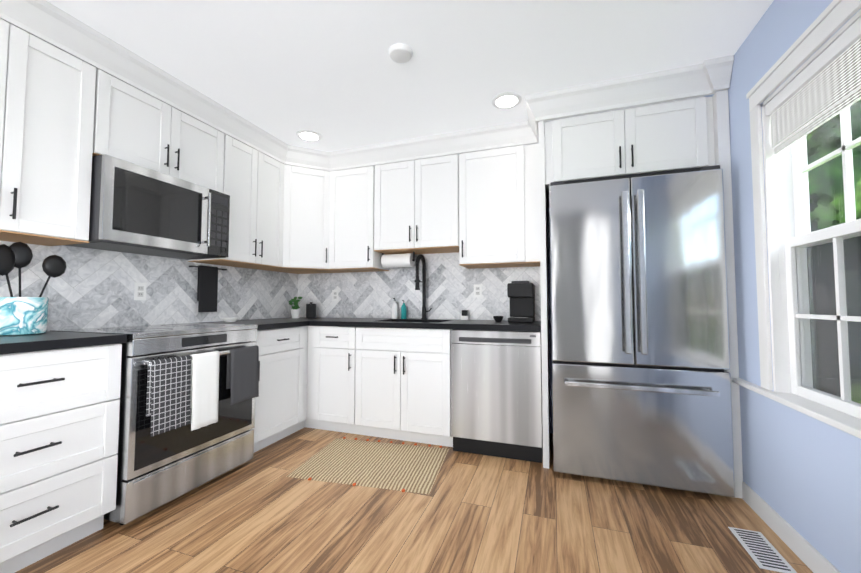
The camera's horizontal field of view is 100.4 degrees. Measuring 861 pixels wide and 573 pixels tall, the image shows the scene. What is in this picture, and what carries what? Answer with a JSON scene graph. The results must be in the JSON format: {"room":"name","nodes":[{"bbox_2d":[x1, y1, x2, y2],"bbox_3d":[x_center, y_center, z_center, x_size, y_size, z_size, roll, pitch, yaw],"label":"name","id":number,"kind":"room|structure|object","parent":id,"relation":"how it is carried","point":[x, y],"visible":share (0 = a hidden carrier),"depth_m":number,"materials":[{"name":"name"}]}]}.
{"room":"kitchen","nodes":[
{"label":"kitchen","id":0,"kind":"room"},
{"bbox_2d":[46,0,773,151],"bbox_3d":[-0.433,-1.368,1.257,3.830,0.100,4.600,-1,-3,19],"label":"ceiling","id":1,"kind":"structure","parent":0,"point":[334,75],"depth_m":1.95,"materials":[{"name":"white paint"}]},
{"bbox_2d":[296,130,321,141],"bbox_3d":[-0.999,-1.236,2.948,0.200,0.009,0.200,-1,-3,19],"label":"recessed light","id":2,"kind":"object","parent":1,"relation":"in","point":[310,135],"visible":1,"depth_m":2.93,"materials":[{"name":"white plastic"}]},
{"bbox_2d":[389,43,412,62],"bbox_3d":[-0.163,-1.270,1.964,0.132,0.031,0.132,-1,-3,19],"label":"smoke detector","id":3,"kind":"object","parent":1,"relation":"attached to","point":[400,53],"visible":0.96,"depth_m":1.94,"materials":[{"name":"white plastic"}]},
{"bbox_2d":[492,92,521,108],"bbox_3d":[0.518,-1.259,2.439,0.200,0.009,0.200,-1,-3,19],"label":"recessed light","id":4,"kind":"object","parent":1,"relation":"in","point":[507,100],"visible":1,"depth_m":2.42,"materials":[{"name":"white plastic"}]},
{"bbox_2d":[15,427,812,572],"bbox_3d":[-0.433,1.169,1.143,3.830,0.100,4.600,-1,-3,19],"label":"floor","id":5,"kind":"structure","parent":0,"point":[259,512],"depth_m":1.70,"materials":[{"name":"brown wood"}]},
{"bbox_2d":[0,344,121,572],"bbox_3d":[-1.847,0.698,1.509,0.610,0.876,0.589,-1,-3,19],"label":"base cabinet","id":6,"kind":"object","parent":5,"relation":"on","point":[59,421],"depth_m":1.48,"materials":[{"name":"white wood"}]},
{"bbox_2d":[0,331,126,354],"bbox_3d":[-1.841,0.239,1.514,0.634,0.040,0.621,-1,-3,19],"label":"countertop","id":7,"kind":"structure","parent":6,"relation":"on","point":[47,340],"depth_m":1.51,"materials":[{"name":"black stone"}]},
{"bbox_2d":[0,242,65,335],"bbox_3d":[-1.939,0.008,1.721,0.166,0.439,0.276,-1,-3,19],"label":"utensil crock","id":8,"kind":"object","parent":7,"relation":"on","point":[19,315],"visible":1,"depth_m":1.67,"materials":[{"name":"teal ceramic"}]},
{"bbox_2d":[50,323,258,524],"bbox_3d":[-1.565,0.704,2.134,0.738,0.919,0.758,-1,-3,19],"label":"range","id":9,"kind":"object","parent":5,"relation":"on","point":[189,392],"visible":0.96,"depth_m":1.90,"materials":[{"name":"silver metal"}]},
{"bbox_2d":[252,326,307,452],"bbox_3d":[-1.401,0.757,2.809,0.610,0.876,0.609,-1,-3,19],"label":"base cabinet","id":10,"kind":"object","parent":5,"relation":"on","point":[281,406],"depth_m":2.71,"materials":[{"name":"white wood"}]},
{"bbox_2d":[200,317,307,330],"bbox_3d":[-1.399,0.297,2.799,0.634,0.040,0.559,-1,-3,19],"label":"countertop","id":11,"kind":"structure","parent":10,"relation":"on","point":[274,323],"depth_m":2.75,"materials":[{"name":"black stone"}]},
{"bbox_2d":[223,317,237,321],"bbox_3d":[-1.538,0.258,2.759,0.110,0.034,0.110,-1,-3,19],"label":"dish","id":12,"kind":"object","parent":11,"relation":"on","point":[233,319],"visible":1,"depth_m":2.72,"materials":[{"name":"white ceramic"}]},
{"bbox_2d":[320,326,395,435],"bbox_3d":[-0.657,0.773,3.179,0.455,0.876,0.610,-1,-3,19],"label":"base cabinet","id":13,"kind":"object","parent":5,"relation":"on","point":[358,364],"depth_m":2.84,"materials":[{"name":"white wood"}]},
{"bbox_2d":[308,317,540,331],"bbox_3d":[-0.336,0.403,3.066,2.470,0.228,0.646,-1,-3,19],"label":"countertop","id":14,"kind":"structure","parent":13,"relation":"on","point":[504,325],"depth_m":2.73,"materials":[{"name":"black stone"}]},
{"bbox_2d":[289,297,301,317],"bbox_3d":[-1.319,0.202,3.480,0.132,0.211,0.100,-1,-3,19],"label":"potted plant","id":15,"kind":"object","parent":14,"relation":"on","point":[295,311],"visible":1,"depth_m":3.45,"materials":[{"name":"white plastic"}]},
{"bbox_2d":[306,302,315,317],"bbox_3d":[-1.177,0.232,3.535,0.096,0.154,0.096,-1,-3,19],"label":"canister","id":16,"kind":"object","parent":14,"relation":"on","point":[311,310],"visible":1,"depth_m":3.50,"materials":[{"name":"black"}]},
{"bbox_2d":[392,298,397,318],"bbox_3d":[-0.332,0.204,3.333,0.054,0.194,0.062,-1,-3,19],"label":"soap bottle","id":17,"kind":"object","parent":14,"relation":"on","point":[394,310],"visible":1,"depth_m":3.31,"materials":[{"name":"white plastic"}]},
{"bbox_2d":[401,300,406,318],"bbox_3d":[-0.247,0.212,3.303,0.052,0.174,0.061,-1,-3,19],"label":"soap bottle","id":18,"kind":"object","parent":14,"relation":"on","point":[403,311],"visible":1,"depth_m":3.29,"materials":[{"name":"teal plastic"}]},
{"bbox_2d":[414,255,431,318],"bbox_3d":[-0.061,0.004,3.174,0.107,0.578,0.223,-1,-3,19],"label":"faucet","id":19,"kind":"object","parent":14,"relation":"on","point":[417,281],"visible":1,"depth_m":3.24,"materials":[{"name":"black metal"}]},
{"bbox_2d":[461,310,468,319],"bbox_3d":[0.301,0.248,3.125,0.060,0.085,0.055,-1,-3,19],"label":"sponge caddy","id":20,"kind":"object","parent":14,"relation":"on","point":[464,316],"visible":0.98,"depth_m":3.10,"materials":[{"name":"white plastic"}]},
{"bbox_2d":[493,316,502,321],"bbox_3d":[0.531,0.254,2.811,0.080,0.045,0.080,-1,-3,19],"label":"bowl","id":21,"kind":"object","parent":14,"relation":"on","point":[498,318],"visible":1,"depth_m":2.78,"materials":[{"name":"black ceramic"}]},
{"bbox_2d":[507,281,534,322],"bbox_3d":[0.729,0.120,2.870,0.190,0.318,0.290,-1,-3,19],"label":"coffee maker","id":22,"kind":"object","parent":14,"relation":"on","point":[521,295],"visible":1,"depth_m":2.78,"materials":[{"name":"black plastic"}]},
{"bbox_2d":[286,437,448,493],"bbox_3d":[-0.375,1.168,2.408,0.900,0.015,0.679,-1,-3,13],"label":"rug","id":23,"kind":"object","parent":5,"relation":"on","point":[397,467],"visible":0.96,"depth_m":2.34,"materials":[{"name":"fabric"}]},
{"bbox_2d":[451,329,542,462],"bbox_3d":[0.537,0.756,2.754,0.621,0.869,0.600,-1,-3,19],"label":"dishwasher","id":24,"kind":"object","parent":5,"relation":"on","point":[496,393],"visible":0.94,"depth_m":2.47,"materials":[{"name":"silver metal"}]},
{"bbox_2d":[549,165,734,496],"bbox_3d":[1.294,0.250,2.407,0.910,1.850,0.798,-1,-3,19],"label":"fridge","id":25,"kind":"object","parent":5,"relation":"on","point":[641,385],"visible":1,"depth_m":2.06,"materials":[{"name":"grey metal"}]},
{"bbox_2d":[728,527,796,572],"bbox_3d":[1.427,1.135,1.553,0.125,0.005,0.280,-1,-3,19],"label":"floor vent","id":26,"kind":"object","parent":5,"relation":"in","point":[762,551],"visible":1,"depth_m":1.53,"materials":[{"name":"white metal"}]},
{"bbox_2d":[327,143,552,433],"bbox_3d":[0.293,-0.005,3.301,3.480,2.440,0.150,-1,-3,19],"label":"wall","id":27,"kind":"structure","parent":0,"point":[548,209],"depth_m":2.97,"materials":[{"name":"white paint"}]},
{"bbox_2d":[0,0,87,243],"bbox_3d":[-1.968,-0.770,1.596,0.368,1.064,0.629,-1,-3,19],"label":"upper cabinet","id":28,"kind":"object","parent":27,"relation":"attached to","point":[42,46],"depth_m":1.65,"materials":[{"name":"white wood"}]},
{"bbox_2d":[36,26,215,259],"bbox_3d":[-1.763,-0.745,2.140,0.403,1.064,0.661,-1,-3,19],"label":"upper cabinet","id":29,"kind":"object","parent":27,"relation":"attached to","point":[106,142],"depth_m":2.03,"materials":[{"name":"white wood"}]},
{"bbox_2d":[66,154,229,259],"bbox_3d":[-1.701,-0.435,2.227,0.453,0.444,0.748,-1,-3,19],"label":"microwave","id":30,"kind":"object","parent":29,"relation":"attached to","point":[134,208],"depth_m":2.06,"materials":[{"name":"grey metal"}]},
{"bbox_2d":[100,148,211,255],"bbox_3d":[-1.751,-0.447,2.161,0.403,0.455,0.589,-1,-3,19],"label":"door","id":31,"kind":"structure","parent":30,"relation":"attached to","point":[143,204],"depth_m":2.05,"materials":[{"name":"silver"}]},
{"bbox_2d":[212,184,231,259],"bbox_3d":[-1.630,-0.431,2.514,0.403,0.455,0.159,-1,-3,19],"label":"control panel","id":32,"kind":"object","parent":30,"relation":"attached to","point":[221,198],"depth_m":2.47,"materials":[{"name":"black plastic"}]},
{"bbox_2d":[0,241,299,330],"bbox_3d":[-1.826,0.031,2.560,0.009,0.469,2.622,-1,-3,19],"label":"tile backsplash","id":33,"kind":"structure","parent":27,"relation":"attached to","point":[91,288],"depth_m":2.31,"materials":[{"name":"tile"}]},
{"bbox_2d":[134,282,146,299],"bbox_3d":[-1.893,0.032,2.341,0.007,0.116,0.072,-1,-3,19],"label":"outlet","id":34,"kind":"object","parent":33,"relation":"attached to","point":[139,291],"visible":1,"depth_m":2.33,"materials":[{"name":"white plastic"}]},
{"bbox_2d":[189,265,226,311],"bbox_3d":[-1.720,0.021,2.779,0.050,0.352,0.300,-1,-3,19],"label":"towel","id":35,"kind":"object","parent":33,"relation":"attached to","point":[207,289],"visible":1,"depth_m":2.74,"materials":[{"name":"black fabric"}]},
{"bbox_2d":[188,102,243,263],"bbox_3d":[-1.618,-0.726,2.561,0.403,1.064,0.231,-1,-3,19],"label":"upper cabinet","id":36,"kind":"object","parent":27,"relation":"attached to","point":[229,146],"depth_m":2.64,"materials":[{"name":"white wood"}]},
{"bbox_2d":[216,119,283,270],"bbox_3d":[-1.513,-0.710,2.922,0.368,1.064,0.647,-1,-3,19],"label":"upper cabinet","id":37,"kind":"object","parent":27,"relation":"attached to","point":[262,210],"depth_m":2.91,"materials":[{"name":"white wood"}]},
{"bbox_2d":[272,142,331,273],"bbox_3d":[-1.193,-0.688,3.401,0.662,1.064,0.662,-1,-3,19],"label":"upper cabinet","id":38,"kind":"object","parent":27,"relation":"attached to","point":[307,172],"depth_m":3.23,"materials":[{"name":"white wood"}]},
{"bbox_2d":[332,144,395,271],"bbox_3d":[-0.659,-0.690,3.374,0.561,1.064,0.367,-1,-3,19],"label":"upper cabinet","id":39,"kind":"object","parent":27,"relation":"attached to","point":[355,171],"depth_m":3.23,"materials":[{"name":"white wood"}]},
{"bbox_2d":[380,132,459,255],"bbox_3d":[-0.083,-0.773,3.199,0.766,0.914,0.330,-1,-3,19],"label":"upper cabinet","id":40,"kind":"object","parent":27,"relation":"attached to","point":[420,179],"depth_m":3.03,"materials":[{"name":"white wood"}]},
{"bbox_2d":[381,252,414,267],"bbox_3d":[-0.294,-0.239,3.248,0.314,0.134,0.124,-1,-3,19],"label":"paper towel","id":41,"kind":"object","parent":40,"relation":"hanging from","point":[388,259],"depth_m":3.21,"materials":[{"name":"white paper"}]},
{"bbox_2d":[300,252,540,320],"bbox_3d":[-0.220,-0.004,3.388,2.452,0.614,0.002,-1,-3,19],"label":"tile backsplash","id":42,"kind":"structure","parent":27,"relation":"attached to","point":[449,285],"depth_m":3.33,"materials":[{"name":"tile"}]},
{"bbox_2d":[332,290,338,300],"bbox_3d":[-0.965,0.091,3.635,0.072,0.116,0.007,-1,-3,19],"label":"outlet","id":43,"kind":"object","parent":42,"relation":"attached to","point":[334,295],"visible":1,"depth_m":3.63,"materials":[{"name":"white plastic"}]},
{"bbox_2d":[474,284,481,297],"bbox_3d":[0.416,0.039,3.163,0.072,0.116,0.007,-1,-3,19],"label":"outlet","id":44,"kind":"object","parent":42,"relation":"attached to","point":[477,290],"visible":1,"depth_m":3.16,"materials":[{"name":"white plastic"}]},
{"bbox_2d":[448,120,543,267],"bbox_3d":[0.552,-0.708,2.978,0.700,1.064,0.330,-1,-3,19],"label":"upper cabinet","id":45,"kind":"object","parent":27,"relation":"attached to","point":[502,175],"depth_m":2.80,"materials":[{"name":"white wood"}]},
{"bbox_2d":[540,64,719,211],"bbox_3d":[1.319,-0.969,2.557,0.949,0.580,0.650,-1,-3,19],"label":"upper cabinet","id":46,"kind":"object","parent":27,"relation":"attached to","point":[683,134],"depth_m":2.22,"materials":[{"name":"white wood"}]},
{"bbox_2d":[704,0,860,572],"bbox_3d":[1.236,-0.125,0.628,0.300,2.440,4.600,-1,-3,19],"label":"wall","id":47,"kind":"structure","parent":0,"point":[802,474],"depth_m":1.64,"materials":[{"name":"blue paint"}]},
{"bbox_2d":[742,482,840,572],"bbox_3d":[1.045,1.032,0.271,0.164,0.094,3.599,-1,-3,19],"label":"baseboard","id":48,"kind":"structure","parent":47,"relation":"attached to","point":[807,553],"depth_m":1.56,"materials":[{"name":"white wood"}]},
{"bbox_2d":[733,0,860,438],"bbox_3d":[1.514,-0.254,1.276,0.190,1.505,1.505,-1,-3,19],"label":"window","id":49,"kind":"structure","parent":47,"relation":"in","point":[813,336],"depth_m":1.59,"materials":[{"name":"white wood"}]},
{"bbox_2d":[765,17,860,299],"bbox_3d":[1.445,-0.427,1.167,0.046,0.931,1.110,-1,-3,19],"label":"window blind","id":50,"kind":"object","parent":49,"relation":"attached to","point":[824,86],"visible":1,"depth_m":1.40,"materials":[{"name":"white fabric"}]},
{"label":"outside","id":51,"kind":"structure","parent":0,"visible":0},
{"bbox_3d":[31.980,1.747,2.844,56.270,0.100,100.000,-1,-3,19],"label":"lawn","id":52,"kind":"structure","parent":51,"visible":0},
{"bbox_2d":[806,99,860,231],"bbox_3d":[16.536,-5.168,17.056,26.513,15.311,34.079,-1,-3,19],"label":"trees","id":53,"kind":"object","parent":52,"relation":"on","point":[824,188],"depth_m":5.25,"materials":[{"name":"green plant"}]}
]}

